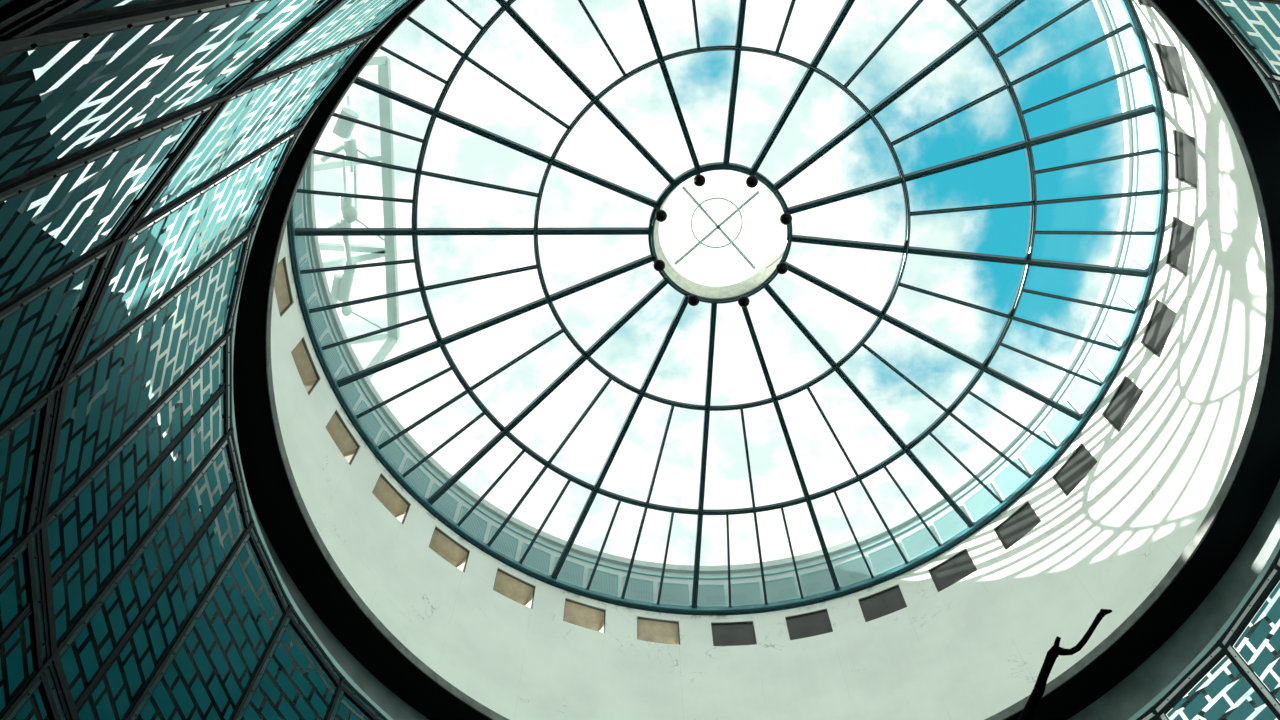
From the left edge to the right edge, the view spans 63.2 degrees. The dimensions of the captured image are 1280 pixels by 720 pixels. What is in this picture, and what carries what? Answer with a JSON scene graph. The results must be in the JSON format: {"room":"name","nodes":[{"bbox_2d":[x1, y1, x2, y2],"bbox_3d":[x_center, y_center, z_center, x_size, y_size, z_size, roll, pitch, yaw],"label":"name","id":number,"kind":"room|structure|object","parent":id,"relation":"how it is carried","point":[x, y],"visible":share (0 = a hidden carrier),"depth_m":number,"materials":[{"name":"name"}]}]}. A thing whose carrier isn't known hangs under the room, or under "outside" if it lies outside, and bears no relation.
{"room":"domed atrium","nodes":[
{"label":"domed atrium","id":0,"kind":"room"},
{"bbox_2d":[0,0,236,719],"bbox_3d":[1.643,3.580,6.075,13.981,11.600,13.981,0,-67,0],"label":"wall","id":1,"kind":"structure","parent":0,"point":[4,79],"depth_m":9.18,"materials":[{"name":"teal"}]},
{"bbox_2d":[17,0,281,444],"bbox_3d":[-3.031,-1.839,8.000,1.667,6.215,9.092,40,-73,-15],"label":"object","id":2,"kind":"object","parent":1,"relation":"attached to","point":[90,80],"visible":0.17,"depth_m":8.83,"materials":[{"name":"glass"}]},
{"bbox_2d":[140,0,1265,719],"bbox_3d":[1.588,-0.994,16.930,17.199,4.760,17.199,0,-67,0],"label":"wall","id":3,"kind":"structure","parent":0,"point":[974,648],"depth_m":18.85,"materials":[{"name":"white paint"}]},
{"bbox_2d":[224,0,305,142],"bbox_3d":[1.597,-0.231,15.119,16.640,4.170,16.640,0,-67,0],"label":"trim","id":4,"kind":"structure","parent":3,"relation":"attached to","point":[287,8],"depth_m":14.83,"materials":[{"name":"white paint"}]},
{"bbox_2d":[274,257,293,316],"bbox_3d":[-6.705,-1.304,18.645,0.612,0.780,0.960,-3,-67,1],"label":"air vent","id":5,"kind":"object","parent":3,"relation":"in","point":[284,297],"visible":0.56,"depth_m":19.03,"materials":[{"name":"grey metal"}]},
{"bbox_2d":[291,337,320,394],"bbox_3d":[-6.472,0.179,19.271,0.612,0.780,0.960,-13,-68,5],"label":"air vent","id":6,"kind":"object","parent":3,"relation":"in","point":[304,363],"visible":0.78,"depth_m":19.63,"materials":[{"name":"grey metal"}]},
{"bbox_2d":[326,409,360,465],"bbox_3d":[-5.929,1.590,19.869,0.612,0.780,0.960,-23,-69,9],"label":"air vent","id":7,"kind":"object","parent":3,"relation":"in","point":[341,435],"visible":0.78,"depth_m":20.23,"materials":[{"name":"grey metal"}]},
{"bbox_2d":[314,56,399,379],"bbox_3d":[-7.055,-2.576,21.378,3.149,4.792,7.409,3,-67,-2],"label":"gantry","id":8,"kind":"object","parent":3,"relation":"on","point":[341,285],"visible":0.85,"depth_m":23.17,"materials":[{"name":"metal"}]},
{"bbox_2d":[372,473,410,523],"bbox_3d":[-5.097,2.876,20.415,0.612,0.780,0.960,-34,-71,13],"label":"air vent","id":9,"kind":"object","parent":3,"relation":"in","point":[384,491],"visible":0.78,"depth_m":20.77,"materials":[{"name":"grey"}]},
{"bbox_2d":[429,526,469,571],"bbox_3d":[-4.009,3.987,20.889,0.960,0.780,0.612,40,-73,-15],"label":"air vent","id":10,"kind":"object","parent":3,"relation":"in","point":[449,549],"visible":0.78,"depth_m":21.24,"materials":[{"name":"grey metal"}]},
{"bbox_2d":[493,568,535,608],"bbox_3d":[-2.707,4.881,21.272,0.960,0.780,0.612,29,-70,-12],"label":"air vent","id":11,"kind":"object","parent":3,"relation":"in","point":[506,584],"visible":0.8,"depth_m":21.62,"materials":[{"name":"grey metal"}]},
{"bbox_2d":[563,598,605,632],"bbox_3d":[-1.239,5.524,21.550,0.960,0.780,0.612,18,-68,-8],"label":"air vent","id":12,"kind":"object","parent":3,"relation":"in","point":[576,613],"visible":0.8,"depth_m":21.90,"materials":[{"name":"grey metal"}]},
{"bbox_2d":[637,616,679,644],"bbox_3d":[0.337,5.889,21.712,0.960,0.780,0.612,8,-67,-4],"label":"air vent","id":13,"kind":"object","parent":3,"relation":"in","point":[648,629],"visible":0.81,"depth_m":22.06,"materials":[{"name":"grey metal"}]},
{"bbox_2d":[294,0,1158,606],"bbox_3d":[1.572,-2.295,20.017,16.680,1.940,16.680,0,-67,0],"label":"parapet","id":14,"kind":"object","parent":3,"relation":"on","point":[1141,173],"visible":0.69,"depth_m":22.20,"materials":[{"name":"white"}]},
{"bbox_2d":[294,179,301,218],"bbox_3d":[-6.497,-2.991,19.558,0.036,0.830,0.692,5,-67,-2],"label":"grille","id":15,"kind":"object","parent":14,"relation":"attached to","point":[298,197],"depth_m":19.79,"materials":[{"name":"teal"}]},
{"bbox_2d":[295,218,306,260],"bbox_3d":[-6.539,-2.258,19.866,0.036,0.830,0.692,0,-67,0],"label":"grille","id":16,"kind":"object","parent":14,"relation":"attached to","point":[300,240],"depth_m":20.04,"materials":[{"name":"teal"}]},
{"bbox_2d":[299,258,314,300],"bbox_3d":[-6.502,-1.526,20.175,0.036,0.830,0.692,-5,-67,2],"label":"grille","id":17,"kind":"object","parent":14,"relation":"attached to","point":[307,279],"depth_m":20.31,"materials":[{"name":"teal metal"}]},
{"bbox_2d":[308,296,327,338],"bbox_3d":[-6.388,-0.800,20.482,0.036,0.830,0.692,-10,-67,4],"label":"grille","id":18,"kind":"object","parent":14,"relation":"attached to","point":[318,319],"depth_m":20.60,"materials":[{"name":"teal"}]},
{"bbox_2d":[320,332,342,374],"bbox_3d":[-6.197,-0.088,20.783,0.036,0.830,0.692,-16,-68,6],"label":"grille","id":19,"kind":"object","parent":14,"relation":"attached to","point":[335,362],"depth_m":20.88,"materials":[{"name":"teal"}]},
{"bbox_2d":[336,367,360,408],"bbox_3d":[-5.931,0.603,21.075,0.036,0.830,0.692,-21,-69,8],"label":"grille","id":20,"kind":"object","parent":14,"relation":"attached to","point":[350,391],"depth_m":21.16,"materials":[{"name":"teal"}]},
{"bbox_2d":[355,399,381,440],"bbox_3d":[-5.593,1.267,21.357,0.036,0.830,0.692,-26,-69,10],"label":"grille","id":21,"kind":"object","parent":14,"relation":"attached to","point":[369,421],"depth_m":21.43,"materials":[{"name":"teal metal"}]},
{"bbox_2d":[377,430,405,469],"bbox_3d":[-5.186,1.896,21.624,0.036,0.830,0.692,-32,-71,12],"label":"grille","id":22,"kind":"object","parent":14,"relation":"attached to","point":[394,453],"depth_m":21.68,"materials":[{"name":"teal"}]},
{"bbox_2d":[401,457,430,496],"bbox_3d":[-4.714,2.486,21.875,0.036,0.830,0.692,-37,-72,14],"label":"grille","id":23,"kind":"object","parent":14,"relation":"attached to","point":[417,478],"depth_m":21.92,"materials":[{"name":"teal"}]},
{"bbox_2d":[428,483,458,520],"bbox_3d":[-4.181,3.030,22.107,0.036,0.830,0.692,-43,-73,16],"label":"grille","id":24,"kind":"object","parent":14,"relation":"attached to","point":[447,504],"depth_m":22.16,"materials":[{"name":"teal"}]},
{"bbox_2d":[457,505,488,541],"bbox_3d":[-3.593,3.523,22.318,0.692,0.830,0.036,37,-72,-15],"label":"grille","id":25,"kind":"object","parent":14,"relation":"attached to","point":[474,524],"depth_m":22.36,"materials":[{"name":"teal metal"}]},
{"bbox_2d":[487,525,518,559],"bbox_3d":[-2.955,3.961,22.505,0.692,0.830,0.036,32,-71,-13],"label":"grille","id":26,"kind":"object","parent":14,"relation":"attached to","point":[505,543],"depth_m":22.53,"materials":[{"name":"teal"}]},
{"bbox_2d":[520,542,551,574],"bbox_3d":[-2.273,4.339,22.668,0.692,0.830,0.036,26,-70,-11],"label":"grille","id":27,"kind":"object","parent":14,"relation":"attached to","point":[540,560],"depth_m":22.70,"materials":[{"name":"teal"}]},
{"bbox_2d":[554,556,584,587],"bbox_3d":[-1.555,4.653,22.804,0.692,0.830,0.036,21,-69,-9],"label":"grille","id":28,"kind":"object","parent":14,"relation":"attached to","point":[571,572],"depth_m":22.83,"materials":[{"name":"teal"}]},
{"bbox_2d":[588,567,618,596],"bbox_3d":[-0.806,4.901,22.912,0.692,0.830,0.036,16,-68,-7],"label":"grille","id":29,"kind":"object","parent":14,"relation":"attached to","point":[604,582],"depth_m":22.93,"materials":[{"name":"teal"}]},
{"bbox_2d":[623,576,653,602],"bbox_3d":[-0.034,5.080,22.992,0.692,0.830,0.036,10,-68,-5],"label":"grille","id":30,"kind":"object","parent":14,"relation":"attached to","point":[638,589],"depth_m":23.00,"materials":[{"name":"teal"}]},
{"bbox_2d":[658,581,689,606],"bbox_3d":[0.753,5.189,23.041,0.692,0.830,0.036,5,-67,-2],"label":"grille","id":31,"kind":"object","parent":14,"relation":"attached to","point":[672,593],"depth_m":23.06,"materials":[{"name":"teal"}]},
{"bbox_2d":[697,584,726,606],"bbox_3d":[1.548,5.226,23.061,0.692,0.830,0.036,0,-67,0],"label":"grille","id":32,"kind":"object","parent":14,"relation":"attached to","point":[709,595],"depth_m":23.07,"materials":[{"name":"teal"}]},
{"bbox_2d":[731,581,762,606],"bbox_3d":[2.343,5.190,23.050,0.692,0.830,0.036,-5,-67,2],"label":"grille","id":33,"kind":"object","parent":14,"relation":"attached to","point":[750,593],"depth_m":23.06,"materials":[{"name":"teal"}]},
{"bbox_2d":[765,576,799,603],"bbox_3d":[3.131,5.084,23.009,0.692,0.830,0.036,-10,-67,4],"label":"grille","id":34,"kind":"object","parent":14,"relation":"attached to","point":[782,589],"depth_m":23.02,"materials":[{"name":"teal"}]},
{"bbox_2d":[799,568,834,596],"bbox_3d":[3.904,4.906,22.939,0.692,0.830,0.036,-16,-68,6],"label":"grille","id":35,"kind":"object","parent":14,"relation":"attached to","point":[819,581],"depth_m":22.95,"materials":[{"name":"teal metal"}]},
{"bbox_2d":[834,556,870,587],"bbox_3d":[4.654,4.660,22.838,0.692,0.830,0.036,-21,-69,8],"label":"grille","id":36,"kind":"object","parent":14,"relation":"attached to","point":[853,571],"depth_m":22.85,"materials":[{"name":"teal"}]},
{"bbox_2d":[867,543,904,575],"bbox_3d":[5.375,4.347,22.710,0.692,0.830,0.036,-26,-69,10],"label":"grille","id":37,"kind":"object","parent":14,"relation":"attached to","point":[884,559],"depth_m":22.73,"materials":[{"name":"teal"}]},
{"bbox_2d":[900,525,937,560],"bbox_3d":[6.059,3.970,22.555,0.692,0.830,0.036,-32,-71,12],"label":"grille","id":38,"kind":"object","parent":14,"relation":"attached to","point":[914,545],"depth_m":22.58,"materials":[{"name":"teal"}]},
{"bbox_2d":[932,505,967,542],"bbox_3d":[6.699,3.534,22.375,0.692,0.830,0.036,-37,-72,14],"label":"window pane","id":39,"kind":"object","parent":14,"relation":"attached to","point":[950,524],"depth_m":22.40,"materials":[{"name":"teal glass"}]},
{"bbox_2d":[963,483,999,521],"bbox_3d":[7.291,3.042,22.170,0.692,0.830,0.036,-43,-73,16],"label":"window pane","id":40,"kind":"object","parent":14,"relation":"attached to","point":[980,503],"depth_m":22.19,"materials":[{"name":"teal glass"}]},
{"bbox_2d":[992,458,1027,498],"bbox_3d":[7.827,2.499,21.944,0.036,0.830,0.692,37,-72,-15],"label":"window pane","id":41,"kind":"object","parent":14,"relation":"attached to","point":[1009,478],"depth_m":21.97,"materials":[{"name":"teal"}]},
{"bbox_2d":[1020,430,1053,472],"bbox_3d":[8.304,1.910,21.699,0.036,0.830,0.692,32,-71,-13],"label":"window pane","id":42,"kind":"object","parent":14,"relation":"attached to","point":[1036,452],"depth_m":21.73,"materials":[{"name":"teal"}]},
{"bbox_2d":[1045,400,1076,443],"bbox_3d":[8.715,1.281,21.436,0.036,0.830,0.692,26,-70,-11],"label":"window pane","id":43,"kind":"object","parent":14,"relation":"attached to","point":[1059,425],"depth_m":21.47,"materials":[{"name":"teal"}]},
{"bbox_2d":[1068,368,1100,411],"bbox_3d":[9.058,0.619,21.158,0.036,0.830,0.692,21,-69,-9],"label":"window pane","id":44,"kind":"object","parent":14,"relation":"attached to","point":[1083,391],"depth_m":21.19,"materials":[{"name":"teal"}]},
{"bbox_2d":[1088,333,1119,377],"bbox_3d":[9.328,-0.072,20.869,0.036,0.830,0.692,16,-68,-7],"label":"window pane","id":45,"kind":"object","parent":14,"relation":"attached to","point":[1101,360],"depth_m":20.91,"materials":[{"name":"teal"}]},
{"bbox_2d":[1108,0,1125,12],"bbox_3d":[8.332,-6.396,18.199,0.036,0.830,0.692,-32,-71,12],"label":"grille","id":46,"kind":"object","parent":14,"relation":"attached to","point":[1117,6],"depth_m":18.44,"materials":[{"name":"white"}]},
{"bbox_2d":[1106,297,1135,342],"bbox_3d":[9.524,-0.783,20.570,0.036,0.830,0.692,10,-68,-5],"label":"window pane","id":47,"kind":"object","parent":14,"relation":"attached to","point":[1119,322],"depth_m":20.61,"materials":[{"name":"white"}]},
{"bbox_2d":[1115,15,1140,53],"bbox_3d":[8.739,-5.766,18.466,0.036,0.830,0.692,-26,-69,10],"label":"grille","id":48,"kind":"object","parent":14,"relation":"attached to","point":[1131,44],"depth_m":18.60,"materials":[{"name":"white"}]},
{"bbox_2d":[1120,259,1145,304],"bbox_3d":[9.643,-1.509,20.265,0.036,0.830,0.692,5,-67,-2],"label":"window pane","id":49,"kind":"object","parent":14,"relation":"attached to","point":[1132,286],"depth_m":20.32,"materials":[{"name":"white"}]},
{"bbox_2d":[1128,55,1151,96],"bbox_3d":[9.077,-5.103,18.747,0.036,0.830,0.692,-21,-69,8],"label":"grille","id":50,"kind":"object","parent":14,"relation":"attached to","point":[1141,82],"depth_m":18.86,"materials":[{"name":"white"}]},
{"bbox_2d":[1131,220,1154,264],"bbox_3d":[9.685,-2.242,19.956,0.036,0.830,0.692,0,-67,0],"label":"window pane","id":51,"kind":"object","parent":14,"relation":"attached to","point":[1142,244],"depth_m":20.01,"materials":[{"name":"white"}]},
{"bbox_2d":[1137,97,1157,139],"bbox_3d":[9.343,-4.412,19.040,0.036,0.830,0.692,-16,-68,6],"label":"grille","id":52,"kind":"object","parent":14,"relation":"attached to","point":[1147,122],"depth_m":19.15,"materials":[{"name":"white"}]},
{"bbox_2d":[1141,138,1158,182],"bbox_3d":[9.534,-3.700,19.341,0.036,0.830,0.692,-10,-67,4],"label":"grille","id":53,"kind":"object","parent":14,"relation":"attached to","point":[1150,162],"depth_m":19.41,"materials":[{"name":"white"}]},
{"bbox_2d":[287,0,1167,614],"bbox_3d":[1.573,-2.265,19.948,16.058,1.820,16.058,0,-67,0],"label":"skylight frame","id":54,"kind":"structure","parent":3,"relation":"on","point":[694,292],"depth_m":20.16,"materials":[{"name":"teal metal"}]},
{"bbox_2d":[711,621,756,645],"bbox_3d":[1.960,5.965,21.752,0.960,0.780,0.612,-3,-67,1],"label":"air vent","id":55,"kind":"object","parent":3,"relation":"in","point":[723,633],"visible":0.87,"depth_m":21.68,"materials":[{"name":"grey metal"}]},
{"bbox_2d":[785,608,832,639],"bbox_3d":[3.569,5.747,21.669,0.960,0.780,0.612,-13,-68,5],"label":"air vent","id":56,"kind":"object","parent":3,"relation":"in","point":[814,623],"visible":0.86,"depth_m":21.61,"materials":[{"name":"grey metal"}]},
{"bbox_2d":[858,584,906,621],"bbox_3d":[5.102,5.244,21.465,0.960,0.780,0.612,-23,-69,9],"label":"air vent","id":57,"kind":"object","parent":3,"relation":"in","point":[890,600],"visible":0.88,"depth_m":21.41,"materials":[{"name":"grey metal"}]},
{"bbox_2d":[928,548,976,591],"bbox_3d":[6.499,4.475,21.148,0.960,0.780,0.612,-34,-71,13],"label":"air vent","id":58,"kind":"object","parent":3,"relation":"in","point":[959,566],"visible":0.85,"depth_m":21.10,"materials":[{"name":"grey metal"}]},
{"bbox_2d":[994,501,1040,549],"bbox_3d":[7.707,3.470,20.730,0.612,0.780,0.960,40,-73,-15],"label":"air vent","id":59,"kind":"object","parent":3,"relation":"in","point":[1024,519],"visible":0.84,"depth_m":20.70,"materials":[{"name":"grey metal"}]},
{"bbox_2d":[1052,443,1097,496],"bbox_3d":[8.680,2.268,20.229,0.612,0.780,0.960,29,-70,-12],"label":"air vent","id":60,"kind":"object","parent":3,"relation":"in","point":[1079,464],"visible":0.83,"depth_m":20.22,"materials":[{"name":"grey metal"}]},
{"bbox_2d":[1102,375,1142,431],"bbox_3d":[9.380,0.914,19.662,0.612,0.780,0.960,18,-68,-8],"label":"air vent","id":61,"kind":"object","parent":3,"relation":"in","point":[1127,395],"visible":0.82,"depth_m":19.68,"materials":[{"name":"grey metal"}]},
{"bbox_2d":[1137,0,1151,7],"bbox_3d":[8.257,-6.215,16.652,0.612,0.780,0.960,-34,-71,13],"label":"air vent","id":62,"kind":"object","parent":3,"relation":"in","point":[1145,3],"visible":0.41,"depth_m":17.10,"materials":[{"name":"grey metal"}]},
{"bbox_2d":[1140,299,1175,358],"bbox_3d":[9.780,-0.539,19.052,0.612,0.780,0.960,8,-67,-4],"label":"air vent","id":63,"kind":"object","parent":3,"relation":"in","point":[1161,320],"visible":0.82,"depth_m":19.09,"materials":[{"name":"grey metal"}]},
{"bbox_2d":[1154,42,1188,97],"bbox_3d":[9.088,-4.929,17.199,0.612,0.780,0.960,-23,-69,9],"label":"air vent","id":64,"kind":"object","parent":3,"relation":"in","point":[1168,56],"visible":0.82,"depth_m":17.32,"materials":[{"name":"grey metal"}]},
{"bbox_2d":[1166,216,1193,275],"bbox_3d":[9.865,-2.035,18.422,0.612,0.780,0.960,-3,-67,1],"label":"air vent","id":65,"kind":"object","parent":3,"relation":"in","point":[1182,233],"visible":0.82,"depth_m":18.48,"materials":[{"name":"grey metal"}]},
{"bbox_2d":[1173,129,1196,188],"bbox_3d":[9.631,-3.518,17.796,0.612,0.780,0.960,-13,-68,5],"label":"air vent","id":66,"kind":"object","parent":3,"relation":"in","point":[1184,144],"visible":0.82,"depth_m":17.89,"materials":[{"name":"grey metal"}]},
{"bbox_2d":[190,0,1279,719],"bbox_3d":[1.609,0.713,12.880,13.900,0.690,13.900,0,-67,0],"label":"wall","id":67,"kind":"structure","parent":0,"point":[1162,667],"depth_m":14.28,"materials":[{"name":"grey paint"}]},
{"bbox_2d":[184,0,1279,719],"bbox_3d":[1.609,0.711,12.885,14.000,0.700,14.000,0,-67,0],"label":"trim","id":68,"kind":"structure","parent":67,"relation":"attached to","point":[343,701],"depth_m":12.38,"materials":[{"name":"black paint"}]},
{"bbox_2d":[189,0,1279,717],"bbox_3d":[1.612,0.962,12.288,13.880,0.605,13.880,0,-67,0],"label":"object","id":69,"kind":"structure","parent":67,"relation":"attached to","point":[1252,8],"depth_m":11.05,"materials":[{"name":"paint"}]},
{"bbox_2d":[226,0,1279,719],"bbox_3d":[1.612,0.946,12.327,13.800,0.630,13.800,0,-67,0],"label":"trim","id":70,"kind":"structure","parent":67,"relation":"attached to","point":[1274,553],"depth_m":12.73,"materials":[{"name":"paint"}]},
{"bbox_2d":[266,0,1274,719],"bbox_3d":[1.607,0.550,13.267,12.570,0.160,12.570,0,-67,0],"label":"trim","id":71,"kind":"structure","parent":67,"relation":"attached to","point":[1214,509],"depth_m":13.56,"materials":[{"name":"metal"}]},
{"bbox_2d":[233,0,1279,719],"bbox_3d":[1.607,0.585,13.184,13.700,0.030,13.700,0,-67,0],"label":"beam","id":72,"kind":"structure","parent":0,"point":[1256,113],"depth_m":13.55,"materials":[{"name":"black metal"}]},
{"bbox_3d":[1.642,3.444,6.397,12.882,12.300,12.882,0,-67,0],"label":"wall","id":73,"kind":"structure","parent":0,"visible":0},
{"bbox_2d":[0,36,8,47],"bbox_3d":[-2.051,0.307,0.835,1.234,4.000,0.064,-34,-71,13],"label":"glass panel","id":74,"kind":"object","parent":73,"relation":"attached to","point":[3,40],"visible":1,"depth_m":2.54,"materials":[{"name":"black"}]},
{"bbox_2d":[0,522,50,716],"bbox_3d":[-4.554,2.540,6.104,0.064,4.000,1.234,8,-67,-4],"label":"glass panel","id":75,"kind":"object","parent":73,"relation":"attached to","point":[32,611],"visible":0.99,"depth_m":7.69,"materials":[{"name":"teal"}]},
{"bbox_2d":[40,328,232,654],"bbox_3d":[-4.573,0.987,9.790,0.064,4.000,1.234,8,-67,-4],"label":"glass panel","id":76,"kind":"object","parent":75,"relation":"on","point":[54,571],"visible":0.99,"depth_m":9.27,"materials":[{"name":"teal glass"}]},
{"bbox_2d":[0,380,64,560],"bbox_3d":[-4.250,1.442,5.643,0.064,4.000,1.234,18,-68,-8],"label":"glass panel","id":77,"kind":"object","parent":73,"relation":"attached to","point":[45,407],"visible":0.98,"depth_m":7.22,"materials":[{"name":"teal glass"}]},
{"bbox_2d":[40,226,255,521],"bbox_3d":[-4.269,-0.111,9.329,0.064,4.000,1.234,18,-68,-8],"label":"glass panel","id":78,"kind":"object","parent":77,"relation":"on","point":[67,394],"visible":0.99,"depth_m":8.83,"materials":[{"name":"teal glass"}]},
{"bbox_2d":[0,0,69,36],"bbox_3d":[-0.994,-0.273,0.596,1.234,4.000,0.064,-23,-69,9],"label":"glass panel","id":79,"kind":"object","parent":73,"relation":"attached to","point":[14,14],"visible":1,"depth_m":2.40,"materials":[{"name":"teal"}]},
{"bbox_2d":[0,655,70,719],"bbox_3d":[-4.620,3.671,6.580,0.064,4.000,1.234,-3,-67,1],"label":"glass panel","id":80,"kind":"object","parent":73,"relation":"attached to","point":[45,685],"visible":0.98,"depth_m":8.10,"materials":[{"name":"teal glass"}]},
{"bbox_2d":[0,234,126,427],"bbox_3d":[-3.720,0.420,5.215,0.064,4.000,1.234,29,-70,-12],"label":"glass panel","id":81,"kind":"object","parent":73,"relation":"attached to","point":[103,257],"visible":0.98,"depth_m":6.54,"materials":[{"name":"teal glass"}]},
{"bbox_2d":[63,125,303,379],"bbox_3d":[-3.739,-1.133,8.901,0.064,4.000,1.234,29,-70,-12],"label":"glass panel","id":82,"kind":"object","parent":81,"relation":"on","point":[284,144],"visible":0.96,"depth_m":8.42,"materials":[{"name":"teal glass"}]},
{"bbox_2d":[6,0,191,38],"bbox_3d":[-1.013,-1.826,4.282,1.234,4.000,0.064,-23,-69,9],"label":"glass panel","id":83,"kind":"object","parent":73,"relation":"attached to","point":[60,15],"visible":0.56,"depth_m":2.85,"materials":[{"name":"teal glass"}]},
{"bbox_2d":[0,93,231,308],"bbox_3d":[-2.984,-0.488,4.836,0.064,4.000,1.234,40,-73,-15],"label":"glass panel","id":84,"kind":"object","parent":73,"relation":"attached to","point":[15,193],"visible":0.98,"depth_m":5.59,"materials":[{"name":"teal glass"}]},
{"bbox_2d":[125,31,376,233],"bbox_3d":[-3.003,-2.041,8.522,0.064,4.000,1.234,40,-73,-15],"label":"glass panel","id":85,"kind":"object","parent":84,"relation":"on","point":[357,45],"visible":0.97,"depth_m":8.07,"materials":[{"name":"teal glass"}]},
{"bbox_2d":[52,428,251,719],"bbox_3d":[-4.639,2.118,10.266,0.064,4.000,1.234,-3,-67,1],"label":"glass panel","id":86,"kind":"object","parent":73,"relation":"attached to","point":[64,662],"visible":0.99,"depth_m":9.90,"materials":[{"name":"teal glass"}]},
{"bbox_2d":[0,0,338,187],"bbox_3d":[-2.070,-1.246,4.521,1.234,4.000,0.064,-34,-71,13],"label":"glass panel","id":87,"kind":"object","parent":73,"relation":"attached to","point":[47,42],"visible":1,"depth_m":4.09,"materials":[{"name":"teal glass"}]},
{"bbox_2d":[124,520,289,719],"bbox_3d":[-4.464,3.238,10.739,0.064,4.000,1.234,-13,-68,5],"label":"glass panel","id":88,"kind":"object","parent":73,"relation":"attached to","point":[143,707],"visible":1,"depth_m":11.15,"materials":[{"name":"teal glass"}]},
{"bbox_2d":[231,604,342,719],"bbox_3d":[-4.055,4.305,11.191,0.064,4.000,1.234,-23,-69,9],"label":"glass panel","id":89,"kind":"object","parent":73,"relation":"attached to","point":[291,619],"visible":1,"depth_m":12.34,"materials":[{"name":"teal glass"}]},
{"bbox_2d":[231,0,412,93],"bbox_3d":[-2.089,-2.799,8.207,1.234,4.000,0.064,-34,-71,13],"label":"glass panel","id":90,"kind":"object","parent":73,"relation":"attached to","point":[401,4],"visible":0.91,"depth_m":7.61,"materials":[{"name":"teal glass"}]},
{"bbox_2d":[325,676,387,719],"bbox_3d":[-3.428,5.278,11.604,0.064,4.000,1.234,-34,-71,13],"label":"glass panel","id":91,"kind":"object","parent":73,"relation":"attached to","point":[346,691],"visible":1,"depth_m":13.17,"materials":[{"name":"teal glass"}]},
{"bbox_2d":[1018,609,1111,719],"bbox_3d":[1.951,2.358,5.452,2.026,2.258,0.243,-30,-70,12],"label":"bare branch","id":92,"kind":"object","parent":73,"relation":"attached to","point":[1030,708],"visible":1,"depth_m":6.01,"materials":[{"name":"black plant"}]},
{"bbox_2d":[1136,709,1157,719],"bbox_3d":[6.248,5.738,11.847,0.064,4.000,1.234,40,-73,-15],"label":"glass panel","id":93,"kind":"object","parent":73,"relation":"attached to","point":[1148,715],"visible":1,"depth_m":13.49,"materials":[{"name":"teal"}]},
{"bbox_2d":[1150,643,1278,719],"bbox_3d":[6.984,4.830,11.468,0.064,4.000,1.234,29,-70,-12],"label":"glass panel","id":94,"kind":"object","parent":73,"relation":"attached to","point":[1215,654],"visible":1,"depth_m":12.92,"materials":[{"name":"teal glass"}]},
{"bbox_2d":[1173,616,1279,719],"bbox_3d":[7.800,4.059,12.530,0.618,2.700,5.492,24,-69,-10],"label":"bracing","id":95,"kind":"object","parent":73,"relation":"attached to","point":[1274,692],"visible":0.32,"depth_m":13.60,"materials":[{"name":"teal metal"}]},
{"bbox_2d":[1201,0,1279,84],"bbox_3d":[5.852,-2.421,8.407,1.234,4.000,0.064,40,-73,-15],"label":"glass panel","id":96,"kind":"object","parent":73,"relation":"attached to","point":[1270,75],"visible":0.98,"depth_m":9.91,"materials":[{"name":"teal glass"}]},
{"bbox_2d":[1217,566,1279,719],"bbox_3d":[7.514,3.808,11.040,0.064,4.000,1.234,18,-68,-8],"label":"glass panel","id":97,"kind":"object","parent":73,"relation":"attached to","point":[1271,579],"visible":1,"depth_m":12.55,"materials":[{"name":"teal glass"}]},
{"bbox_2d":[1247,0,1279,4],"bbox_3d":[4.869,-3.098,8.117,1.234,4.000,0.064,29,-70,-12],"label":"glass panel","id":98,"kind":"object","parent":73,"relation":"attached to","point":[1262,1],"visible":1,"depth_m":8.85,"materials":[{"name":"teal glass"}]},
{"bbox_2d":[1268,82,1279,104],"bbox_3d":[6.673,-1.581,8.765,0.064,4.000,1.234,-34,-71,13],"label":"glass panel","id":99,"kind":"object","parent":73,"relation":"attached to","point":[1275,88],"visible":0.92,"depth_m":10.41,"materials":[{"name":"teal glass"}]},
{"bbox_2d":[1272,550,1279,572],"bbox_3d":[7.818,2.710,10.579,0.064,4.000,1.234,8,-67,-4],"label":"glass panel","id":100,"kind":"object","parent":73,"relation":"attached to","point":[1276,564],"visible":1,"depth_m":12.58,"materials":[{"name":"teal glass"}]},
{"bbox_3d":[1.646,3.774,5.614,52.000,0.200,52.000,0,-67,0],"label":"terrace","id":101,"kind":"object","parent":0,"visible":0},
{"bbox_2d":[44,289,360,719],"bbox_3d":[-7.458,6.902,12.800,6.523,10.700,16.458,-30,-70,12],"label":"wall","id":102,"kind":"structure","parent":101,"relation":"on","point":[149,578],"depth_m":15.82,"materials":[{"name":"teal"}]},
{"bbox_2d":[148,403,338,719],"bbox_3d":[-4.440,3.906,12.619,0.892,2.302,6.761,-23,-69,9],"label":"bracing","id":103,"kind":"object","parent":102,"relation":"attached to","point":[160,437],"visible":0.3,"depth_m":12.61,"materials":[{"name":"teal metal"}]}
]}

